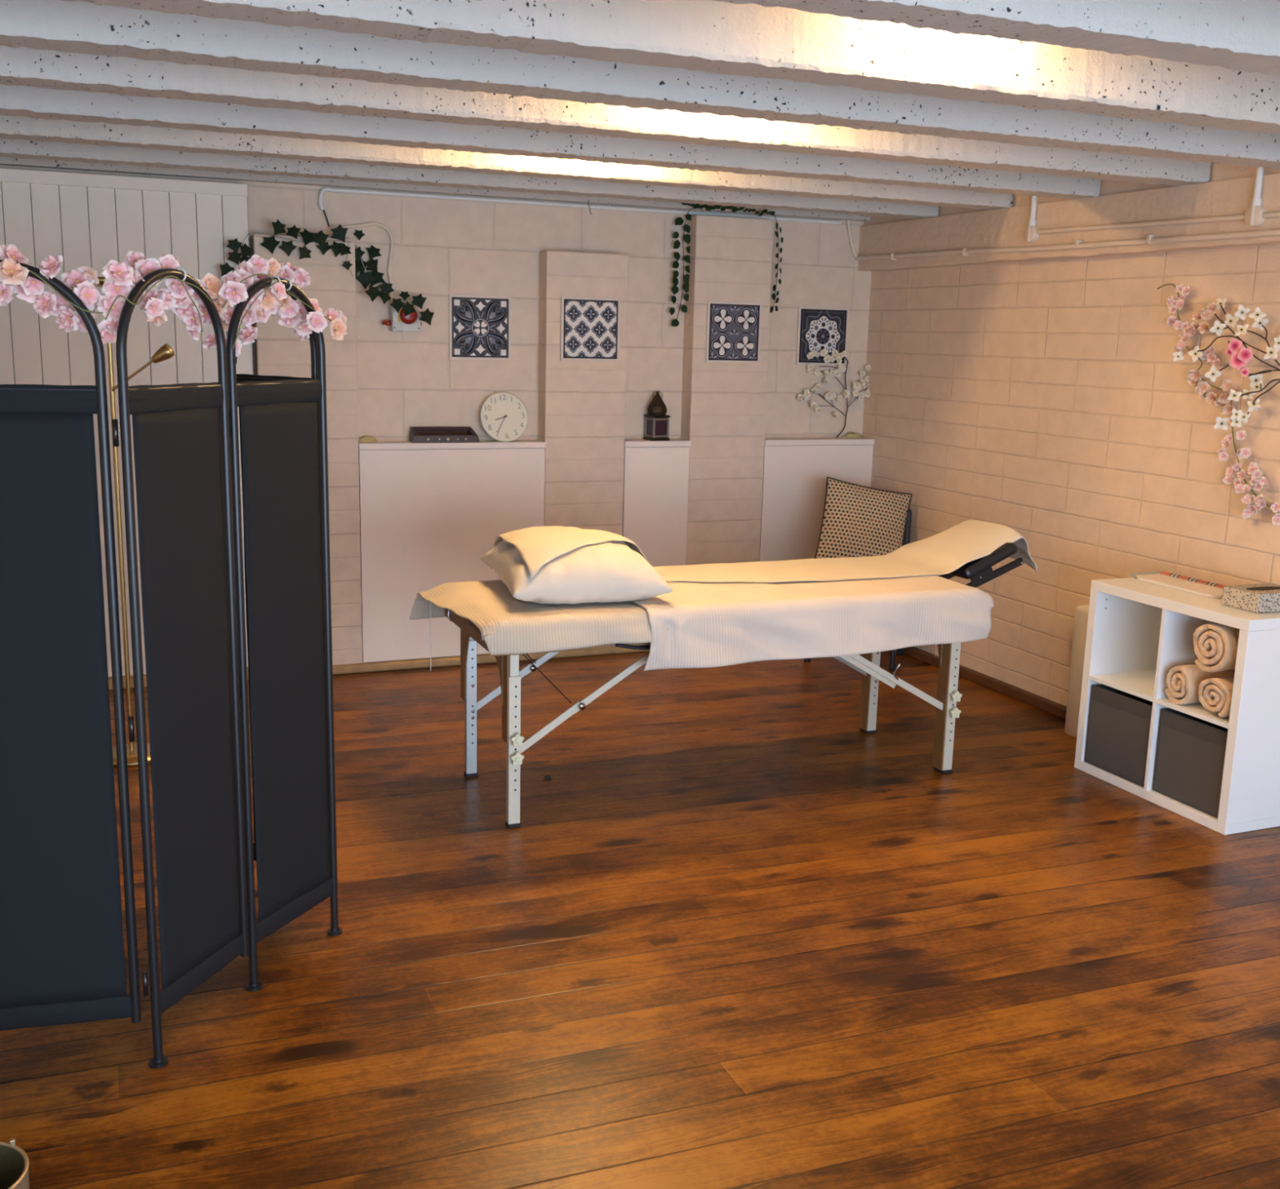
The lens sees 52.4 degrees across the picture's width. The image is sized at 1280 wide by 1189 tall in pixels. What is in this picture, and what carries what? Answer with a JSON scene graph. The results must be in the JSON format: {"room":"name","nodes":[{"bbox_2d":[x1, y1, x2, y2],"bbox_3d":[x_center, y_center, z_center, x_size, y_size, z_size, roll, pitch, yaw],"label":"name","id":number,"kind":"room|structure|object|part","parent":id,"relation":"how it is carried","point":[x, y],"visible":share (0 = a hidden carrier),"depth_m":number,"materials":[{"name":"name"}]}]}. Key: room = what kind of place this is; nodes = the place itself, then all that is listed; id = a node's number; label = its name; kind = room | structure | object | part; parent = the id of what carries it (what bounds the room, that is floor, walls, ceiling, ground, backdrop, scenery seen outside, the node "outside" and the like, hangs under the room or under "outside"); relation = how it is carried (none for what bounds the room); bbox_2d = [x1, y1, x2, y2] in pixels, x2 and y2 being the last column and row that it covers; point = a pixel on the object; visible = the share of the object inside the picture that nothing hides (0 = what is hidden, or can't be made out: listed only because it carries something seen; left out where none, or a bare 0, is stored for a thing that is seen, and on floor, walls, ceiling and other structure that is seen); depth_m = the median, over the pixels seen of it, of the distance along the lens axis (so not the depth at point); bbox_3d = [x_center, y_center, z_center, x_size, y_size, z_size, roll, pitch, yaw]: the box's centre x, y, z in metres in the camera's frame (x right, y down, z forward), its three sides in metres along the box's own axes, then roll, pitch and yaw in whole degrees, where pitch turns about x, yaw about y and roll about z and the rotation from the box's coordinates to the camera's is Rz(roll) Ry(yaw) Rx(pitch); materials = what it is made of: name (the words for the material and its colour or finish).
{"room":"spa","nodes":[
{"label":"spa","id":0,"kind":"room"},
{"bbox_2d":[0,164,871,665],"bbox_3d":[-1.232,-0.894,6.433,5.890,2.520,0.320,-3,12,-22],"label":"wall","id":1,"kind":"structure","parent":0,"point":[381,383],"depth_m":6.61,"materials":[{"name":"beige brick"}]},
{"bbox_2d":[0,168,253,677],"bbox_3d":[-2.796,-0.702,5.713,2.134,2.248,0.062,-3,12,-22],"label":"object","id":2,"kind":"structure","parent":1,"relation":"in","point":[92,220],"depth_m":5.75,"materials":[{"name":"painted plank"},{"name":"painted wood"}]},
{"bbox_3d":[-2.767,-1.776,5.493,2.134,0.055,0.047,-3,12,-22],"label":"rail","id":3,"kind":"part","parent":2,"relation":"part of","materials":[{"name":"paint"}]},
{"bbox_2d":[108,667,248,689],"bbox_3d":[-2.813,0.427,5.931,2.150,0.048,0.120,-3,12,-22],"label":"trim","id":4,"kind":"structure","parent":1,"relation":"attached to","point":[110,682],"depth_m":6.05,"materials":[{"name":"metal"}]},
{"bbox_2d":[248,238,257,375],"bbox_3d":[-1.808,-0.643,6.154,0.016,2.010,0.080,-3,12,-22],"label":"trim","id":5,"kind":"structure","parent":1,"relation":"attached to","point":[251,240],"depth_m":6.02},
{"bbox_2d":[219,218,434,364],"bbox_3d":[-1.458,-1.405,6.093,0.983,0.650,0.152,-3,12,-22],"label":"ivy garland","id":6,"kind":"object","parent":1,"relation":"attached to","point":[373,277],"visible":0.83,"depth_m":6.01,"materials":[{"name":"green plant"}]},
{"bbox_2d":[358,435,377,442],"bbox_3d":[-1.328,-0.761,6.348,0.096,0.030,0.048,-3,12,-22],"label":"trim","id":7,"kind":"structure","parent":1,"relation":"attached to","point":[365,438],"depth_m":6.33,"materials":[{"name":"beige"}]},
{"bbox_2d":[342,222,394,300],"bbox_3d":[-1.296,-1.592,6.204,0.248,0.363,0.017,-3,12,-22],"label":"cable","id":8,"kind":"object","parent":1,"relation":"attached to","point":[368,224],"visible":0.93,"depth_m":6.22,"materials":[{"name":"white plastic"}]},
{"bbox_2d":[382,300,422,333],"bbox_3d":[-1.141,-1.335,6.262,0.189,0.153,0.133,-3,12,-22],"label":"switch box","id":9,"kind":"object","parent":1,"relation":"attached to","point":[397,322],"visible":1,"depth_m":6.24,"materials":[{"name":"grey plastic"}]},
{"bbox_3d":[-1.117,-1.350,6.240,0.091,0.087,0.002,-3,12,-22],"label":"plate","id":10,"kind":"part","parent":9,"relation":"part of","materials":[{"name":"plastic"}]},
{"bbox_2d":[0,156,870,221],"bbox_3d":[-1.250,-2.015,6.123,5.540,0.202,0.085,-3,12,-22],"label":"ceiling beam","id":11,"kind":"structure","parent":1,"relation":"attached to","point":[44,163],"depth_m":6.12,"materials":[{"name":"white wood"}]},
{"bbox_2d":[358,440,546,662],"bbox_3d":[-0.949,-0.229,6.574,0.940,1.084,0.132,-3,12,-22],"label":"wall panel","id":12,"kind":"object","parent":1,"relation":"attached to","point":[429,512],"depth_m":6.47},
{"bbox_2d":[408,426,479,442],"bbox_3d":[-0.968,-0.793,6.443,0.338,0.070,0.090,-3,12,-22],"label":"wooden tray","id":13,"kind":"object","parent":12,"relation":"on","point":[417,434],"visible":1,"depth_m":6.43,"materials":[{"name":"brown wood"}]},
{"bbox_2d":[480,391,528,441],"bbox_3d":[-0.685,-0.896,6.555,0.250,0.246,0.076,-3,12,-22],"label":"wall clock","id":14,"kind":"object","parent":12,"relation":"on","point":[504,416],"visible":1,"depth_m":6.54,"materials":[{"name":"white plastic"}]},
{"bbox_2d":[448,293,511,360],"bbox_3d":[-0.795,-1.328,6.474,0.316,0.316,0.014,-3,12,-22],"label":"picture","id":15,"kind":"object","parent":1,"relation":"attached to","point":[480,326],"visible":1,"depth_m":6.47,"materials":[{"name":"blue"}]},
{"bbox_2d":[332,647,649,675],"bbox_3d":[-0.281,0.301,6.893,3.270,0.043,0.044,-3,12,-22],"label":"baseboard","id":16,"kind":"structure","parent":1,"relation":"attached to","point":[481,659],"depth_m":6.57,"materials":[{"name":"beige wood"}]},
{"bbox_2d":[318,186,841,224],"bbox_3d":[-0.201,-1.920,6.595,2.811,0.110,0.021,-3,12,-22],"label":"conduit","id":17,"kind":"object","parent":1,"relation":"attached to","point":[324,189],"visible":0.96,"depth_m":6.48,"materials":[{"name":"white plastic"}]},
{"bbox_2d":[323,209,329,226],"bbox_3d":[-1.470,-1.765,6.094,0.033,0.079,0.008,-3,12,-22],"label":"cable","id":18,"kind":"object","parent":17,"relation":"hanging from","point":[325,214],"visible":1,"depth_m":6.09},
{"bbox_2d":[560,296,620,361],"bbox_3d":[-0.250,-1.339,6.569,0.316,0.316,0.014,-3,12,-22],"label":"picture","id":19,"kind":"object","parent":1,"relation":"attached to","point":[589,331],"visible":1,"depth_m":6.56,"materials":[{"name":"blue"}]},
{"bbox_2d":[622,439,690,566],"bbox_3d":[0.059,-0.286,6.987,0.372,1.084,0.132,-3,12,-22],"label":"wall panel","id":20,"kind":"object","parent":1,"relation":"attached to","point":[656,473],"depth_m":6.89,"materials":[{"name":"white paint"}]},
{"bbox_2d":[643,391,671,440],"bbox_3d":[0.090,-0.945,6.864,0.111,0.255,0.111,-5,13,-29],"label":"lantern","id":21,"kind":"object","parent":20,"relation":"on","point":[656,421],"visible":1,"depth_m":6.83,"materials":[{"name":"brown metal"}]},
{"bbox_3d":[0.089,-0.886,6.876,0.082,0.102,0.082,-5,13,-29],"label":"pane","id":22,"kind":"part","parent":21,"relation":"part of","materials":[{"name":"purple glass"}]},
{"bbox_3d":[0.089,-0.886,6.876,0.096,0.106,0.096,-5,13,-29],"label":"frame","id":23,"kind":"part","parent":21,"relation":"part of","materials":[{"name":"metal"}]},
{"bbox_3d":[0.090,-0.943,6.864,0.109,0.014,0.109,-5,13,-29],"label":"cornice","id":24,"kind":"part","parent":21,"relation":"part of","materials":[{"name":"brown metal"}]},
{"bbox_2d":[669,202,783,326],"bbox_3d":[0.469,-1.720,6.823,0.629,0.632,0.140,-3,12,-22],"label":"leaf garland","id":25,"kind":"object","parent":1,"relation":"attached to","point":[678,221],"visible":0.98,"depth_m":6.78},
{"bbox_2d":[705,301,761,363],"bbox_3d":[0.495,-1.385,6.874,0.316,0.316,0.014,-3,12,-22],"label":"picture","id":26,"kind":"object","parent":1,"relation":"attached to","point":[733,329],"visible":1,"depth_m":6.87,"materials":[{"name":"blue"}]},
{"bbox_2d":[759,437,874,561],"bbox_3d":[0.965,-0.337,7.358,0.692,1.084,0.132,-3,12,-22],"label":"wall panel","id":27,"kind":"object","parent":1,"relation":"attached to","point":[796,471],"depth_m":7.22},
{"bbox_2d":[797,348,871,438],"bbox_3d":[1.111,-1.120,7.280,0.527,0.500,0.052,-3,12,-22],"label":"branch","id":28,"kind":"object","parent":27,"relation":"on","point":[836,373],"visible":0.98,"depth_m":7.25,"materials":[{"name":"white plant"}]},
{"bbox_2d":[842,431,862,438],"bbox_3d":[1.211,-0.907,7.390,0.138,0.033,0.047,-3,12,-22],"label":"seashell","id":29,"kind":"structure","parent":27,"relation":"on","point":[850,435],"depth_m":7.37,"materials":[{"name":"beige"}]},
{"bbox_2d":[795,306,848,365],"bbox_3d":[1.012,-1.433,7.214,0.316,0.316,0.014,-3,12,-22],"label":"picture","id":30,"kind":"object","parent":1,"relation":"attached to","point":[819,328],"visible":1,"depth_m":7.20,"materials":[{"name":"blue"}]},
{"bbox_2d":[846,220,857,258],"bbox_3d":[1.151,-1.974,7.156,0.145,0.254,0.019,-3,12,-22],"label":"cable","id":31,"kind":"object","parent":1,"relation":"attached to","point":[848,224],"visible":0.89,"depth_m":7.16,"materials":[{"name":"white plastic"}]},
{"bbox_2d":[0,650,1279,1188],"bbox_3d":[0.366,1.223,2.630,5.740,0.080,9.020,-3,12,-22],"label":"floor","id":32,"kind":"structure","parent":0,"point":[739,934],"depth_m":3.47,"materials":[{"name":"brown wood"}]},
{"bbox_2d":[0,1138,29,1188],"bbox_3d":[-1.137,1.095,2.207,0.197,0.262,0.197,-3,12,-22],"label":"waste bin","id":33,"kind":"object","parent":32,"relation":"on","point":[14,1161],"visible":1,"depth_m":2.27,"materials":[{"name":"grey metal"}]},
{"bbox_2d":[95,276,174,767],"bbox_3d":[-1.923,-0.261,4.936,0.346,1.827,0.249,-3,12,-22],"label":"floor lamp","id":34,"kind":"object","parent":32,"relation":"on","point":[165,352],"visible":0.65,"depth_m":4.92,"materials":[{"name":"gold metal"}]},
{"bbox_3d":[-1.879,-0.806,4.805,0.157,0.120,0.025,1,11,-4],"label":"arm","id":35,"kind":"part","parent":34,"relation":"part of","materials":[{"name":"gold metal"}]},
{"bbox_2d":[0,259,342,1069],"bbox_3d":[-1.135,0.132,3.159,0.404,1.782,1.101,5,12,18],"label":"folding screen","id":36,"kind":"object","parent":32,"relation":"on","point":[62,961],"visible":0.98,"depth_m":2.91,"materials":[{"name":"grey fabric"}]},
{"bbox_3d":[-1.286,-0.418,2.643,0.358,0.010,0.010,-2,12,-15],"label":"rod","id":37,"kind":"part","parent":36,"relation":"part of","materials":[{"name":"black metal"}]},
{"bbox_3d":[-1.299,0.271,2.778,0.314,1.314,0.008,-2,12,-15],"label":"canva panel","id":38,"kind":"part","parent":36,"relation":"part of","materials":[{"name":"black fabric"}]},
{"bbox_3d":[-1.301,0.204,2.766,0.379,1.778,0.021,-2,12,-15],"label":"panel frame","id":39,"kind":"part","parent":36,"relation":"part of","materials":[{"name":"black metal"}]},
{"bbox_2d":[0,244,346,356],"bbox_3d":[-0.974,-0.666,2.978,0.298,0.248,1.041,8,13,30],"label":"garland","id":40,"kind":"object","parent":36,"relation":"hanging from","point":[120,279],"visible":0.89,"depth_m":2.84,"materials":[{"name":"pink plant"}]},
{"bbox_3d":[-1.016,-0.452,2.849,0.010,0.010,0.345,5,12,17],"label":"rod","id":41,"kind":"part","parent":36,"relation":"part of","materials":[{"name":"black metal"}]},
{"bbox_3d":[-1.031,0.170,2.971,0.021,1.778,0.366,5,12,17],"label":"panel frame","id":42,"kind":"part","parent":36,"relation":"part of","materials":[{"name":"black metal"}]},
{"bbox_3d":[-1.030,0.236,2.988,0.009,1.314,0.300,5,12,17],"label":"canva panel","id":43,"kind":"part","parent":36,"relation":"part of","materials":[{"name":"black fabric"}]},
{"bbox_3d":[-0.999,0.112,3.618,0.301,1.314,0.009,9,14,35],"label":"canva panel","id":44,"kind":"part","parent":36,"relation":"part of","materials":[{"name":"black fabric"}]},
{"bbox_3d":[-0.985,-0.577,3.486,0.345,0.010,0.010,9,14,35],"label":"rod","id":45,"kind":"part","parent":36,"relation":"part of","materials":[{"name":"black metal"}]},
{"bbox_3d":[-0.887,-0.518,3.199,0.010,0.010,0.347,6,12,22],"label":"rod","id":46,"kind":"part","parent":36,"relation":"part of","materials":[{"name":"black metal"}]},
{"bbox_3d":[-0.902,0.103,3.322,0.265,1.778,0.265,-3,12,-22],"label":"panel frame","id":47,"kind":"part","parent":36,"relation":"part of","materials":[{"name":"black metal"}]},
{"bbox_3d":[-0.900,0.170,3.338,0.008,1.314,0.303,6,12,22],"label":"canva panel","id":48,"kind":"part","parent":36,"relation":"part of","materials":[{"name":"black fabric"}]},
{"bbox_3d":[-1.000,0.044,3.609,0.366,1.778,0.021,9,14,35],"label":"panel frame","id":49,"kind":"part","parent":36,"relation":"part of","materials":[{"name":"black metal"}]},
{"bbox_2d":[543,775,551,779],"bbox_3d":[-0.355,0.698,4.957,0.029,0.012,0.019,-3,12,-22],"label":"rubber bung","id":50,"kind":"object","parent":32,"relation":"on","point":[546,777],"visible":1,"depth_m":4.95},
{"bbox_2d":[430,542,1023,828],"bbox_3d":[0.432,0.259,5.054,2.408,0.873,0.690,-3,12,-22],"label":"massage table","id":51,"kind":"object","parent":32,"relation":"on","point":[980,571],"visible":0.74,"depth_m":4.93,"materials":[{"name":"white metal"}]},
{"bbox_3d":[-0.774,0.142,4.809,0.005,0.290,0.003,-3,12,-22],"label":"pull cord","id":52,"kind":"part","parent":51,"relation":"part of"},
{"bbox_3d":[-0.432,0.321,4.398,0.032,0.365,0.050,-3,12,-22],"label":"leg","id":53,"kind":"part","parent":51,"relation":"part of","materials":[{"name":"beige metal"}]},
{"bbox_3d":[-0.416,0.553,4.402,0.046,0.045,0.030,-3,12,-22],"label":"star knob","id":54,"kind":"part","parent":51,"relation":"part of","materials":[{"name":"beige plastic"}]},
{"bbox_3d":[-0.414,0.488,4.389,0.046,0.045,0.030,-3,12,-22],"label":"star knob","id":55,"kind":"part","parent":51,"relation":"part of","materials":[{"name":"beige plastic"}]},
{"bbox_2d":[409,580,669,655],"bbox_3d":[-0.371,0.074,4.670,0.755,0.147,0.781,-3,12,-22],"label":"sheet","id":56,"kind":"object","parent":51,"relation":"on","point":[508,624],"visible":0.64,"depth_m":4.39,"materials":[{"name":"fabric"}]},
{"bbox_2d":[480,539,672,604],"bbox_3d":[-0.245,-0.122,4.713,0.564,0.204,0.660,-2,12,-16],"label":"pillow","id":57,"kind":"object","parent":56,"relation":"on","point":[609,571],"visible":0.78,"depth_m":4.46,"materials":[{"name":"white fabric"}]},
{"bbox_3d":[0.284,0.068,4.952,1.930,0.049,0.660,-3,12,-22],"label":"frame rail","id":58,"kind":"part","parent":51,"relation":"part of","materials":[{"name":"brown laminate"}]},
{"bbox_2d":[493,520,1037,582],"bbox_3d":[0.559,-0.167,5.067,2.258,0.228,0.628,-3,12,-22],"label":"sheet","id":59,"kind":"object","parent":51,"relation":"on","point":[944,553],"visible":0.91,"depth_m":5.23,"materials":[{"name":"beige fabric"}]},
{"bbox_2d":[631,574,994,671],"bbox_3d":[0.543,0.048,5.039,1.446,0.216,0.804,-3,12,-22],"label":"sheet","id":60,"kind":"object","parent":51,"relation":"on","point":[723,624],"visible":0.65,"depth_m":4.71,"materials":[{"name":"fabric"}]},
{"bbox_3d":[1.328,-0.094,5.486,0.388,0.170,0.016,-3,12,-22],"label":"support arm","id":61,"kind":"part","parent":51,"relation":"part of","materials":[{"name":"black plastic"}]},
{"bbox_3d":[1.229,0.460,5.076,0.046,0.045,0.030,-3,12,-22],"label":"star knob","id":62,"kind":"part","parent":51,"relation":"part of","materials":[{"name":"beige plastic"}]},
{"bbox_3d":[1.230,0.395,5.064,0.046,0.045,0.030,-3,12,-22],"label":"star knob","id":63,"kind":"part","parent":51,"relation":"part of","materials":[{"name":"beige plastic"}]},
{"bbox_3d":[1.401,-0.059,5.314,0.388,0.170,0.016,-3,12,-22],"label":"support arm","id":64,"kind":"part","parent":51,"relation":"part of","materials":[{"name":"black plastic"}]},
{"bbox_2d":[804,509,911,671],"bbox_3d":[1.161,-0.052,6.905,0.479,0.798,0.419,5,12,17],"label":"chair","id":65,"kind":"object","parent":32,"relation":"on","point":[907,534],"visible":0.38,"depth_m":6.93,"materials":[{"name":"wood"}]},
{"bbox_2d":[814,476,912,558],"bbox_3d":[1.181,-0.352,6.878,0.533,0.520,0.216,1,11,0],"label":"cushion","id":66,"kind":"object","parent":65,"relation":"on","point":[858,521],"visible":0.77,"depth_m":6.82,"materials":[{"name":"beige fabric"}]},
{"bbox_3d":[1.309,0.165,6.703,0.026,0.421,0.035,-4,12,-25],"label":"leg","id":67,"kind":"part","parent":65,"relation":"part of","materials":[{"name":"black metal"}]},
{"bbox_3d":[1.218,-0.313,7.020,0.470,0.328,0.076,5,12,17],"label":"backrest","id":68,"kind":"part","parent":65,"relation":"part of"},
{"bbox_2d":[1064,604,1088,737],"bbox_3d":[1.962,0.337,5.649,0.180,0.559,0.180,-3,12,-22],"label":"paper roll","id":69,"kind":"object","parent":32,"relation":"on","point":[1081,620],"visible":0.18,"depth_m":5.61,"materials":[{"name":"beige paper"}]},
{"bbox_2d":[1074,577,1279,835],"bbox_3d":[2.086,0.383,4.894,0.390,0.769,0.770,-3,12,-22],"label":"cube shelf","id":70,"kind":"object","parent":32,"relation":"on","point":[1138,631],"visible":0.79,"depth_m":4.76,"materials":[{"name":"white wood"}]},
{"bbox_2d":[1084,684,1152,787],"bbox_3d":[2.004,0.533,5.087,0.352,0.316,0.323,-3,12,-22],"label":"storage box","id":71,"kind":"object","parent":70,"relation":"on","point":[1118,729],"visible":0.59,"depth_m":5.02,"materials":[{"name":"grey fabric"}]},
{"bbox_3d":[1.946,0.314,5.226,0.390,0.693,0.038,-3,12,-22],"label":"panel","id":72,"kind":"part","parent":70,"relation":"part of","materials":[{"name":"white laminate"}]},
{"bbox_3d":[2.018,0.349,5.055,0.389,0.016,0.339,-3,12,-22],"label":"shelf","id":73,"kind":"part","parent":70,"relation":"part of","materials":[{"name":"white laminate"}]},
{"bbox_2d":[1128,571,1224,598],"bbox_3d":[2.093,-0.040,4.980,0.165,0.027,0.440,-3,12,-22],"label":"pad","id":74,"kind":"object","parent":70,"relation":"on","point":[1195,586],"visible":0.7,"depth_m":4.99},
{"bbox_3d":[2.077,0.741,4.965,0.390,0.037,0.770,-3,12,-22],"label":"panel","id":75,"kind":"part","parent":70,"relation":"part of","materials":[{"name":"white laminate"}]},
{"bbox_3d":[2.095,0.024,4.823,0.390,0.038,0.770,-3,12,-22],"label":"panel","id":76,"kind":"part","parent":70,"relation":"part of","materials":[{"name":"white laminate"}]},
{"bbox_2d":[1152,708,1228,818],"bbox_3d":[2.145,0.600,4.768,0.340,0.316,0.323,-3,12,-22],"label":"storage box","id":77,"kind":"object","parent":70,"relation":"in","point":[1190,755],"visible":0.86,"depth_m":4.71,"materials":[{"name":"grey fabric"}]},
{"bbox_3d":[2.154,0.416,4.734,0.389,0.016,0.339,-3,12,-22],"label":"shelf","id":78,"kind":"part","parent":70,"relation":"part of","materials":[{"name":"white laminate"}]},
{"bbox_2d":[1164,664,1235,705],"bbox_3d":[2.087,0.323,4.785,0.311,0.144,0.130,-3,12,-22],"label":"rolled towel","id":79,"kind":"object","parent":70,"relation":"in","point":[1183,682],"visible":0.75,"depth_m":4.71,"materials":[{"name":"beige fabric"}]},
{"bbox_2d":[1198,675,1234,717],"bbox_3d":[2.152,0.351,4.640,0.311,0.128,0.152,-3,12,-22],"label":"rolled towel","id":80,"kind":"object","parent":70,"relation":"in","point":[1215,695],"visible":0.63,"depth_m":4.57,"materials":[{"name":"beige fabric"}]},
{"bbox_2d":[1193,622,1239,672],"bbox_3d":[2.142,0.183,4.638,0.311,0.175,0.175,-3,12,-22],"label":"rolled towel","id":81,"kind":"object","parent":80,"relation":"on","point":[1215,645],"visible":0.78,"depth_m":4.56,"materials":[{"name":"beige fabric"}]},
{"bbox_3d":[2.225,0.452,4.563,0.390,0.693,0.038,-3,12,-22],"label":"panel","id":82,"kind":"part","parent":70,"relation":"part of","materials":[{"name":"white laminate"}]},
{"bbox_2d":[1221,583,1279,613],"bbox_3d":[2.219,0.012,4.623,0.229,0.068,0.160,-3,12,-22],"label":"tissue box","id":83,"kind":"object","parent":70,"relation":"on","point":[1260,597],"visible":1,"depth_m":4.56,"materials":[{"name":"beige cardboard"}]},
{"bbox_2d":[862,244,1279,706],"bbox_3d":[2.972,-0.241,3.646,0.200,2.520,8.620,-3,12,-22],"label":"wall","id":84,"kind":"structure","parent":0,"point":[1049,402],"depth_m":5.87,"materials":[{"name":"beige brick"}]},
{"bbox_2d":[0,138,938,218],"bbox_3d":[-1.050,-1.880,5.547,5.460,0.234,0.152,-3,12,-22],"label":"ceiling beam","id":85,"kind":"structure","parent":84,"relation":"attached to","point":[13,148],"depth_m":5.58,"materials":[{"name":"white concrete"}]},
{"bbox_2d":[0,115,1013,209],"bbox_3d":[-0.828,-1.770,5.022,5.460,0.234,0.152,-3,12,-22],"label":"ceiling beam","id":86,"kind":"structure","parent":84,"relation":"attached to","point":[12,127],"depth_m":5.04,"materials":[{"name":"white wood"}]},
{"bbox_2d":[0,84,1101,199],"bbox_3d":[-0.609,-1.662,4.502,5.460,0.234,0.152,-3,12,-22],"label":"ceiling beam","id":87,"kind":"structure","parent":84,"relation":"attached to","point":[46,104],"depth_m":4.51,"materials":[{"name":"white concrete"}]},
{"bbox_2d":[0,45,1211,186],"bbox_3d":[-0.382,-1.550,3.963,5.460,0.234,0.151,-3,12,-22],"label":"ceiling beam","id":88,"kind":"structure","parent":84,"relation":"attached to","point":[54,69],"depth_m":3.96,"materials":[{"name":"white concrete"}]},
{"bbox_2d":[0,0,1279,169],"bbox_3d":[-0.172,-1.447,3.466,5.460,0.234,0.151,-3,12,-22],"label":"ceiling beam","id":89,"kind":"structure","parent":84,"relation":"attached to","point":[63,26],"depth_m":3.43,"materials":[{"name":"white concrete"}]},
{"bbox_2d":[61,0,1279,134],"bbox_3d":[0.035,-1.345,2.977,5.460,0.234,0.152,-3,12,-22],"label":"ceiling beam","id":90,"kind":"structure","parent":84,"relation":"attached to","point":[754,40],"depth_m":3.06,"materials":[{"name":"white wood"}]},
{"bbox_2d":[902,646,1066,719],"bbox_3d":[2.842,0.982,3.817,0.040,0.048,8.170,-3,12,-22],"label":"baseboard","id":91,"kind":"structure","parent":84,"relation":"attached to","point":[1055,708],"depth_m":6.36,"materials":[{"name":"brown wood"}]},
{"bbox_2d":[713,0,1279,75],"bbox_3d":[0.271,-1.228,2.416,5.460,0.234,0.152,-3,12,-22],"label":"ceiling beam","id":92,"kind":"structure","parent":84,"relation":"attached to","point":[1244,35],"depth_m":2.67,"materials":[{"name":"white concrete"}]},
{"bbox_2d":[1023,195,1039,242],"bbox_3d":[1.767,-1.769,5.831,0.032,0.367,0.074,-3,12,-22],"label":"pipe","id":93,"kind":"object","parent":84,"relation":"attached to","point":[1030,235],"visible":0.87,"depth_m":5.83,"materials":[{"name":"white plastic"}]},
{"bbox_2d":[856,228,1279,260],"bbox_3d":[2.236,-1.329,4.755,0.025,0.073,5.400,-3,12,-22],"label":"conduit","id":94,"kind":"object","parent":84,"relation":"attached to","point":[1267,233],"visible":1,"depth_m":5.50,"materials":[{"name":"white metal"}]},
{"bbox_2d":[889,253,896,260],"bbox_3d":[1.340,-1.786,6.879,0.032,0.036,0.018,-3,12,-22],"label":"clip","id":95,"kind":"object","parent":94,"relation":"attached to","point":[891,258],"visible":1,"depth_m":6.87,"materials":[{"name":"white plastic"}]},
{"bbox_2d":[961,248,968,256],"bbox_3d":[1.581,-1.663,6.310,0.032,0.036,0.018,-3,12,-22],"label":"clip","id":96,"kind":"object","parent":94,"relation":"attached to","point":[963,249],"visible":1,"depth_m":6.30,"materials":[{"name":"white plastic"}]},
{"bbox_2d":[1074,240,1083,248],"bbox_3d":[1.886,-1.505,5.588,0.032,0.036,0.018,-3,12,-22],"label":"clip","id":97,"kind":"object","parent":94,"relation":"attached to","point":[1077,242],"visible":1,"depth_m":5.58,"materials":[{"name":"white plastic"}]},
{"bbox_2d":[1146,234,1155,244],"bbox_3d":[2.046,-1.423,5.208,0.032,0.036,0.018,-3,12,-22],"label":"clip","id":98,"kind":"object","parent":94,"relation":"attached to","point":[1149,237],"visible":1,"depth_m":5.20,"materials":[{"name":"white plastic"}]},
{"bbox_2d":[857,173,1279,271],"bbox_3d":[2.844,-1.133,3.461,0.104,0.244,8.320,-3,12,-22],"label":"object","id":99,"kind":"structure","parent":84,"relation":"attached to","point":[1002,227],"depth_m":5.58,"materials":[{"name":"paint"}]},
{"bbox_2d":[863,161,1279,226],"bbox_3d":[2.861,-1.361,3.421,0.078,0.240,8.320,-3,12,-22],"label":"trim","id":100,"kind":"structure","parent":84,"relation":"attached to","point":[1219,171],"depth_m":5.42,"materials":[{"name":"paint"}]},
{"bbox_2d":[1035,211,1279,234],"bbox_3d":[2.523,-1.235,4.067,0.021,0.067,3.900,-3,12,-22],"label":"conduit","id":101,"kind":"object","parent":84,"relation":"attached to","point":[1274,214],"visible":1,"depth_m":5.17,"materials":[{"name":"beige plastic"}]},
{"bbox_2d":[1156,283,1279,525],"bbox_3d":[2.225,-0.755,5.022,0.093,0.886,0.756,-3,12,-22],"label":"garland","id":102,"kind":"object","parent":84,"relation":"attached to","point":[1202,388],"visible":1,"depth_m":5.01,"materials":[{"name":"pink plant"}]},
{"bbox_2d":[1172,297,1279,430],"bbox_3d":[2.244,-0.871,4.920,0.085,0.496,0.563,-3,12,-22],"label":"branch","id":103,"kind":"object","parent":84,"relation":"attached to","point":[1238,416],"visible":1,"depth_m":4.89,"materials":[{"name":"beige plant"}]},
{"bbox_2d":[1225,338,1271,377],"bbox_3d":[2.244,-0.878,4.822,0.044,0.139,0.214,-3,12,-22],"label":"flower","id":104,"kind":"object","parent":103,"relation":"attached to","point":[1238,360],"visible":1,"depth_m":4.85,"materials":[{"name":"pink plant"}]},
{"bbox_2d":[1244,167,1266,226],"bbox_3d":[2.242,-1.529,4.705,0.032,0.379,0.074,-3,12,-22],"label":"pipe","id":105,"kind":"object","parent":84,"relation":"attached to","point":[1253,217],"visible":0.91,"depth_m":4.71,"materials":[{"name":"white plastic"}]}
]}

